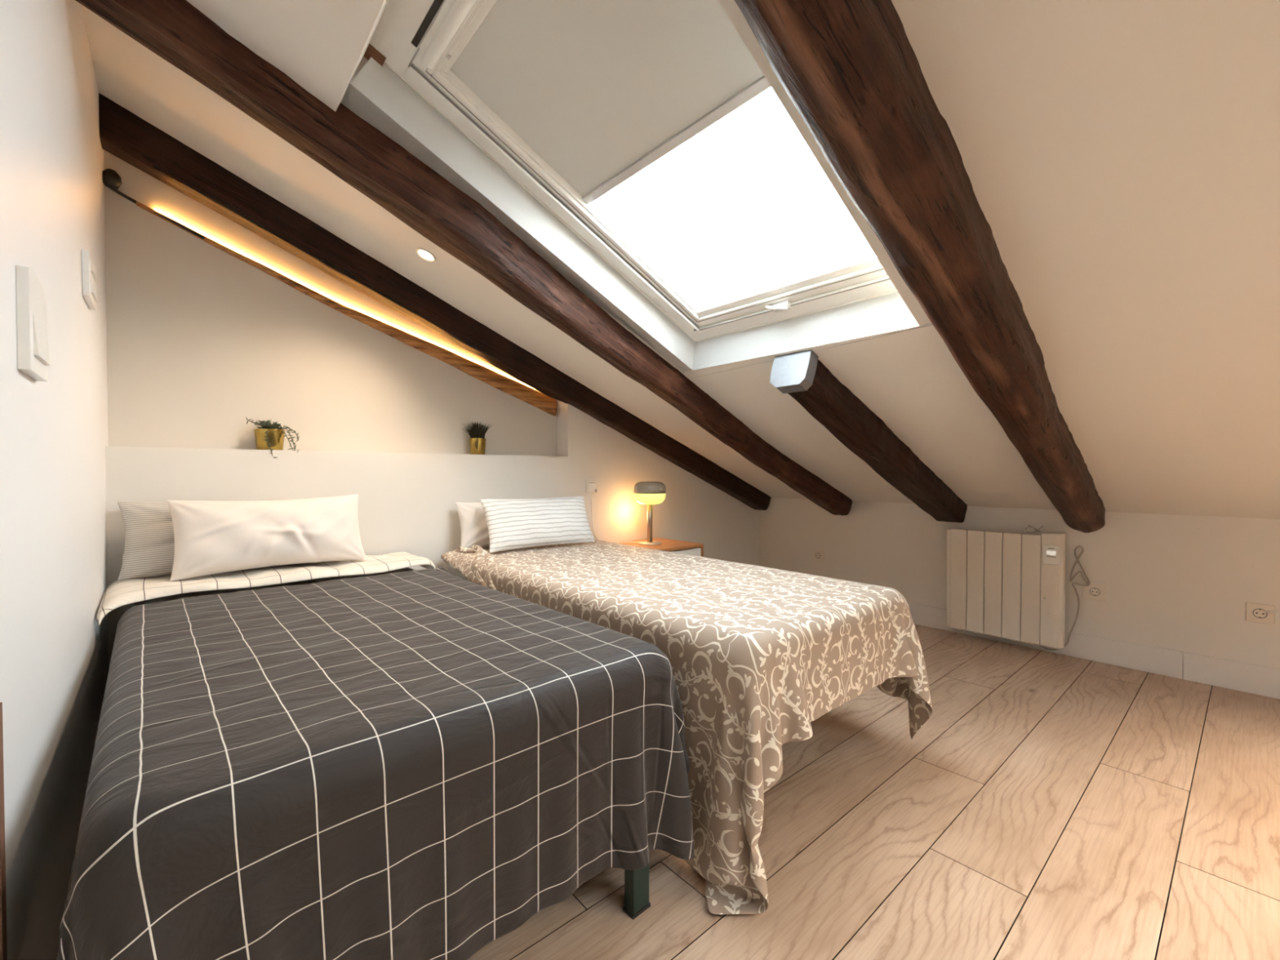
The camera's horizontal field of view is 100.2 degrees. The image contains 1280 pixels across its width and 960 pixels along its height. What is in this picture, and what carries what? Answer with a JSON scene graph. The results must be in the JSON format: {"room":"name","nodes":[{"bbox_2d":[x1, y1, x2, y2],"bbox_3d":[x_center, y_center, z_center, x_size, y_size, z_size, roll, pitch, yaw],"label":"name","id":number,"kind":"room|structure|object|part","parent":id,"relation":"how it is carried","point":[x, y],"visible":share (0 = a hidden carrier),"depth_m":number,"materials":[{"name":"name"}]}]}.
{"room":"bedroom","nodes":[
{"label":"bedroom","id":0,"kind":"room"},
{"bbox_2d":[0,0,108,959],"bbox_3d":[-1.530,-0.472,1.383,0.113,2.900,1.833,-1,1,-41],"label":"wall","id":1,"kind":"structure","parent":0,"point":[54,436],"depth_m":1.06,"materials":[{"name":"paint"}]},
{"bbox_2d":[0,702,7,959],"bbox_3d":[-0.924,0.649,0.697,0.126,0.680,0.025,-1,1,-41],"label":"trim","id":2,"kind":"structure","parent":1,"relation":"attached to","point":[3,944],"depth_m":0.74,"materials":[{"name":"brown wood"}]},
{"bbox_2d":[15,264,50,382],"bbox_3d":[-1.028,-0.260,0.911,0.021,0.165,0.150,-1,1,-41],"label":"light switch","id":3,"kind":"object","parent":1,"relation":"attached to","point":[33,352],"visible":1,"depth_m":0.87,"materials":[{"name":"white paint"}]},
{"bbox_2d":[81,249,97,310],"bbox_3d":[-1.576,-0.570,1.536,0.021,0.125,0.170,-1,1,-41],"label":"light switch","id":4,"kind":"object","parent":1,"relation":"attached to","point":[89,279],"visible":1,"depth_m":1.48,"materials":[{"name":"white paint"}]},
{"bbox_2d":[186,0,386,111],"bbox_3d":[-0.741,-1.211,0.960,0.599,0.266,1.350,-1,1,-41],"label":"ceiling panel","id":5,"kind":"object","parent":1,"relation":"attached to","point":[320,45],"depth_m":1.36,"materials":[{"name":"paint"}]},
{"bbox_2d":[105,204,770,669],"bbox_3d":[-0.538,-0.502,3.280,4.100,2.900,0.270,-1,1,-41],"label":"wall","id":6,"kind":"structure","parent":0,"point":[406,501],"depth_m":2.77,"materials":[{"name":"paint"}]},
{"bbox_2d":[245,417,299,457],"bbox_3d":[-1.554,-0.176,2.279,0.180,0.173,0.124,0,1,-3],"label":"potted plant","id":7,"kind":"object","parent":6,"relation":"on","point":[270,436],"visible":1,"depth_m":2.25,"materials":[{"name":"green plant"}]},
{"bbox_3d":[-1.579,-0.170,2.284,0.112,0.088,0.112,-1,1,-41],"label":"pot","id":8,"kind":"part","parent":7,"relation":"part of","materials":[{"name":"gold metal"}]},
{"bbox_2d":[102,168,557,416],"bbox_3d":[-1.239,-0.765,2.606,1.948,0.774,0.083,-1,1,-41],"label":"beam","id":9,"kind":"structure","parent":6,"relation":"attached to","point":[112,180],"depth_m":2.67,"materials":[{"name":"brown wood"}]},
{"bbox_2d":[154,208,533,388],"bbox_3d":[-1.221,-0.781,2.652,1.750,0.557,0.008,-1,1,-41],"label":"led strip","id":10,"kind":"object","parent":9,"relation":"attached to","point":[197,231],"visible":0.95,"depth_m":2.46,"materials":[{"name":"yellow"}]},
{"bbox_2d":[103,150,557,456],"bbox_3d":[-1.253,-0.887,2.640,1.962,1.510,0.010,-1,1,-41],"label":"wall niche","id":11,"kind":"object","parent":6,"relation":"in","point":[202,340],"visible":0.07,"depth_m":2.29,"materials":[{"name":"paint"}]},
{"bbox_2d":[461,422,491,454],"bbox_3d":[-0.886,-0.226,2.886,0.161,0.181,0.153,-1,1,-41],"label":"potted plant","id":12,"kind":"object","parent":6,"relation":"on","point":[477,440],"visible":0.99,"depth_m":2.87,"materials":[{"name":"green plant"}]},
{"bbox_3d":[-0.879,-0.180,2.898,0.090,0.088,0.090,-1,1,-41],"label":"pot","id":13,"kind":"part","parent":12,"relation":"part of","materials":[{"name":"gold metal"}]},
{"bbox_2d":[585,479,598,493],"bbox_3d":[-0.295,0.037,3.307,0.090,0.086,0.022,-1,1,-41],"label":"wall socket","id":14,"kind":"object","parent":6,"relation":"attached to","point":[591,485],"visible":1,"depth_m":3.30,"materials":[{"name":"paint"}]},
{"bbox_2d":[80,0,1279,519],"bbox_3d":[0.781,-0.933,0.531,5.798,2.386,6.200,-1,1,-41],"label":"ceiling","id":15,"kind":"structure","parent":0,"point":[1121,158],"depth_m":1.54,"materials":[{"name":"paint"}]},
{"bbox_2d":[363,43,386,66],"bbox_3d":[-0.784,-1.285,1.600,0.114,0.178,0.185,-1,1,-41],"label":"trim","id":16,"kind":"structure","parent":15,"relation":"attached to","point":[371,51],"depth_m":1.52,"materials":[{"name":"brown wood"}]},
{"bbox_2d":[415,247,435,262],"bbox_3d":[-0.911,-0.958,2.280,0.082,0.037,0.086,-1,1,-36],"label":"recessed light","id":17,"kind":"object","parent":15,"relation":"in","point":[425,255],"visible":1,"depth_m":2.28,"materials":[{"name":"white paint"}]},
{"bbox_3d":[-0.911,-0.958,2.280,0.060,0.004,0.060,27,-17,-38],"label":"bulb","id":18,"kind":"part","parent":17,"relation":"part of","materials":[{"name":"white glass"}]},
{"bbox_2d":[98,93,770,510],"bbox_3d":[-0.476,-0.575,3.143,3.945,1.682,0.139,-1,1,-40],"label":"ceiling beam","id":19,"kind":"structure","parent":15,"relation":"attached to","point":[123,134],"depth_m":2.42,"materials":[{"name":"brown wood"}]},
{"bbox_2d":[75,0,852,515],"bbox_3d":[0.012,-0.581,2.519,4.028,1.713,0.212,-1,1,-42],"label":"ceiling beam","id":20,"kind":"structure","parent":15,"relation":"attached to","point":[340,141],"depth_m":1.75,"materials":[{"name":"brown wood"}]},
{"bbox_2d":[342,57,931,378],"bbox_3d":[0.049,-0.921,1.683,1.685,0.856,1.300,-1,1,-41],"label":"skylight recess","id":21,"kind":"structure","parent":15,"relation":"attached to","point":[380,84],"depth_m":1.96,"materials":[{"name":"paint"}]},
{"bbox_2d":[369,0,897,342],"bbox_3d":[0.113,-0.996,1.647,1.598,0.735,1.192,-1,1,-41],"label":"frame","id":22,"kind":"structure","parent":21,"relation":"in","point":[416,38],"depth_m":1.90,"materials":[{"name":"white plastic"}]},
{"bbox_2d":[440,0,770,204],"bbox_3d":[-0.118,-1.103,1.425,0.565,0.242,0.890,-1,1,-41],"label":"roller blind","id":23,"kind":"object","parent":22,"relation":"attached to","point":[602,91],"visible":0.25,"depth_m":1.44,"materials":[{"name":"fabric"}]},
{"bbox_3d":[0.544,-0.679,2.102,0.057,0.040,0.085,-1,1,-41],"label":"handle","id":24,"kind":"part","parent":22,"relation":"part of","materials":[{"name":"metal"}]},
{"bbox_2d":[769,349,967,522],"bbox_3d":[1.274,-0.143,2.760,1.810,0.824,0.186,-1,1,-41],"label":"ceiling beam","id":25,"kind":"structure","parent":15,"relation":"attached to","point":[801,375],"depth_m":2.48,"materials":[{"name":"brown wood"}]},
{"bbox_2d":[734,0,1105,533],"bbox_3d":[0.486,-0.775,1.126,5.132,2.156,0.200,-1,1,-42],"label":"ceiling beam","id":26,"kind":"structure","parent":15,"relation":"attached to","point":[851,69],"depth_m":1.18,"materials":[{"name":"brown wood"}]},
{"bbox_2d":[467,623,1279,959],"bbox_3d":[0.856,1.031,0.594,5.550,0.080,6.150,-1,1,-41],"label":"floor","id":27,"kind":"structure","parent":0,"point":[1037,811],"depth_m":1.46,"materials":[{"name":"brown wood"}]},
{"bbox_2d":[131,567,650,919],"bbox_3d":[-0.872,0.694,1.604,0.972,0.562,1.771,-1,1,-43],"label":"bed","id":28,"kind":"object","parent":27,"relation":"on","point":[636,882],"visible":0.07,"depth_m":1.23,"materials":[{"name":"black metal"}]},
{"bbox_3d":[-0.881,0.543,1.611,0.972,0.262,1.746,-1,1,-43],"label":"mattress","id":29,"kind":"part","parent":28,"relation":"part of","materials":[{"name":"white fabric"}]},
{"bbox_2d":[55,551,693,959],"bbox_3d":[-0.852,0.659,1.581,1.160,0.616,1.864,-1,1,-41],"label":"duvet cover","id":30,"kind":"object","parent":28,"relation":"on","point":[424,764],"visible":0.91,"depth_m":0.95,"materials":[{"name":"fabric"}]},
{"bbox_2d":[117,502,174,580],"bbox_3d":[-1.564,0.211,2.125,0.728,0.273,0.132,-1,1,-44],"label":"pillow","id":31,"kind":"object","parent":30,"relation":"on","point":[149,539],"visible":0.23,"depth_m":1.91,"materials":[{"name":"grey fabric"}]},
{"bbox_2d":[166,493,366,581],"bbox_3d":[-1.423,0.206,2.092,0.193,0.279,0.632,1,1,44],"label":"pillow","id":32,"kind":"object","parent":30,"relation":"on","point":[211,537],"visible":1,"depth_m":2.01,"materials":[{"name":"beige fabric"}]},
{"bbox_3d":[-0.007,0.858,1.223,0.052,0.234,0.032,-1,1,-43],"label":"leg","id":33,"kind":"part","parent":28,"relation":"part of","materials":[{"name":"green metal"}]},
{"bbox_2d":[447,564,467,580],"bbox_3d":[-0.044,0.673,2.275,0.859,0.582,1.904,-1,1,-41],"label":"bed","id":34,"kind":"object","parent":27,"relation":"on","point":[452,571],"visible":0.06,"depth_m":2.62,"materials":[{"name":"grey fabric"}]},
{"bbox_2d":[440,539,932,914],"bbox_3d":[0.003,0.641,2.231,1.130,0.632,1.990,-1,1,-41],"label":"bedspread","id":35,"kind":"object","parent":34,"relation":"on","point":[757,655],"visible":0.8,"depth_m":1.48,"materials":[{"name":"fabric"}]},
{"bbox_2d":[455,502,489,550],"bbox_3d":[-0.705,0.229,2.854,0.552,0.238,0.123,-1,1,-45],"label":"pillow","id":36,"kind":"object","parent":35,"relation":"on","point":[473,521],"visible":0.2,"depth_m":2.69,"materials":[{"name":"white fabric"}]},
{"bbox_2d":[480,495,595,552],"bbox_3d":[-0.519,0.218,2.795,0.607,0.252,0.160,-1,1,-38],"label":"pillow","id":37,"kind":"object","parent":35,"relation":"on","point":[517,523],"visible":1,"depth_m":2.73,"materials":[{"name":"white fabric"}]},
{"bbox_2d":[615,537,703,556],"bbox_3d":[0.080,0.674,3.369,0.485,0.545,0.415,-1,1,-41],"label":"nightstand","id":38,"kind":"object","parent":27,"relation":"on","point":[667,544],"visible":0.16,"depth_m":3.32,"materials":[{"name":"brown wood"}]},
{"bbox_2d":[591,481,666,545],"bbox_3d":[-0.054,0.206,3.317,0.457,0.392,0.204,0,1,-24],"label":"table lamp","id":39,"kind":"object","parent":38,"relation":"on","point":[649,493],"visible":0.98,"depth_m":3.30,"materials":[{"name":"metal"}]},
{"bbox_3d":[-0.147,0.251,3.365,0.326,0.299,0.032,0,1,-15],"label":"cord","id":40,"kind":"part","parent":39,"relation":"part of","materials":[{"name":"white paint"}]},
{"bbox_3d":[0.061,0.266,3.369,0.033,0.249,0.033,-1,1,-41],"label":"stem","id":41,"kind":"part","parent":39,"relation":"part of","materials":[{"name":"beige metal"}]},
{"bbox_3d":[0.061,0.116,3.367,0.200,0.072,0.200,-1,1,-41],"label":"lamp shade","id":42,"kind":"part","parent":39,"relation":"part of","materials":[{"name":"yellow glass"}]},
{"bbox_3d":[0.208,0.516,3.219,0.449,0.175,0.016,-1,1,-41],"label":"drawer","id":43,"kind":"part","parent":38,"relation":"part of","materials":[{"name":"white paint"}]},
{"bbox_2d":[760,497,1279,671],"bbox_3d":[2.867,0.542,2.413,0.157,0.840,6.070,-1,1,-41],"label":"wall","id":44,"kind":"structure","parent":0,"point":[1182,583],"depth_m":2.76,"materials":[{"name":"paint"}]},
{"bbox_2d":[813,549,823,561],"bbox_3d":[1.345,0.570,4.039,0.012,0.086,0.086,-1,1,-41],"label":"wall socket","id":45,"kind":"object","parent":44,"relation":"attached to","point":[818,555],"visible":1,"depth_m":4.03,"materials":[{"name":"beige plastic"}]},
{"bbox_2d":[946,524,1089,650],"bbox_3d":[2.126,0.588,3.054,0.106,0.677,0.671,-1,1,-41],"label":"radiator","id":46,"kind":"object","parent":44,"relation":"attached to","point":[1010,586],"visible":1,"depth_m":3.03,"materials":[{"name":"beige metal"}]},
{"bbox_3d":[1.913,0.596,3.298,0.069,0.593,0.025,-1,1,-41],"label":"plate","id":47,"kind":"part","parent":46,"relation":"part of","materials":[{"name":"white metal"}]},
{"bbox_3d":[1.942,0.601,3.249,0.060,0.610,0.088,-1,1,-41],"label":"panel","id":48,"kind":"part","parent":46,"relation":"part of","materials":[{"name":"white metal"}]},
{"bbox_3d":[2.001,0.603,3.181,0.060,0.610,0.088,-1,1,-41],"label":"panel","id":49,"kind":"part","parent":46,"relation":"part of","materials":[{"name":"white metal"}]},
{"bbox_3d":[2.061,0.604,3.112,0.060,0.610,0.088,-1,1,-41],"label":"panel","id":50,"kind":"part","parent":46,"relation":"part of","materials":[{"name":"white metal"}]},
{"bbox_3d":[2.120,0.605,3.044,0.060,0.610,0.088,-1,1,-41],"label":"panel","id":51,"kind":"part","parent":46,"relation":"part of","materials":[{"name":"white metal"}]},
{"bbox_3d":[2.179,0.606,2.976,0.060,0.610,0.088,-1,1,-41],"label":"panel","id":52,"kind":"part","parent":46,"relation":"part of","materials":[{"name":"white metal"}]},
{"bbox_3d":[2.286,0.639,2.896,0.224,0.579,0.036,1,1,32],"label":"cord","id":53,"kind":"part","parent":46,"relation":"part of","materials":[{"name":"white plastic"}]},
{"bbox_2d":[907,602,1279,698],"bbox_3d":[2.859,0.897,2.300,0.012,0.132,5.700,-1,1,-41],"label":"baseboard","id":54,"kind":"structure","parent":44,"relation":"attached to","point":[1150,659],"depth_m":2.64,"materials":[{"name":"white wood"}]},
{"bbox_2d":[1082,582,1107,601],"bbox_3d":[2.400,0.589,2.824,0.012,0.086,0.100,-1,1,-41],"label":"wall socket","id":55,"kind":"object","parent":44,"relation":"attached to","point":[1099,592],"visible":1,"depth_m":2.82,"materials":[{"name":"beige plastic"}]},
{"bbox_2d":[1245,601,1275,624],"bbox_3d":[2.773,0.596,2.394,0.012,0.086,0.086,-1,1,-41],"label":"wall socket","id":56,"kind":"object","parent":44,"relation":"attached to","point":[1255,612],"visible":1,"depth_m":2.39,"materials":[{"name":"beige plastic"}]},
{"bbox_2d":[1265,610,1279,612],"bbox_3d":[2.856,0.575,2.270,0.030,0.030,0.269,-1,1,-41],"label":"power cable","id":57,"kind":"object","parent":56,"relation":"attached to","point":[1265,611],"visible":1,"depth_m":2.35,"materials":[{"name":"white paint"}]}
]}

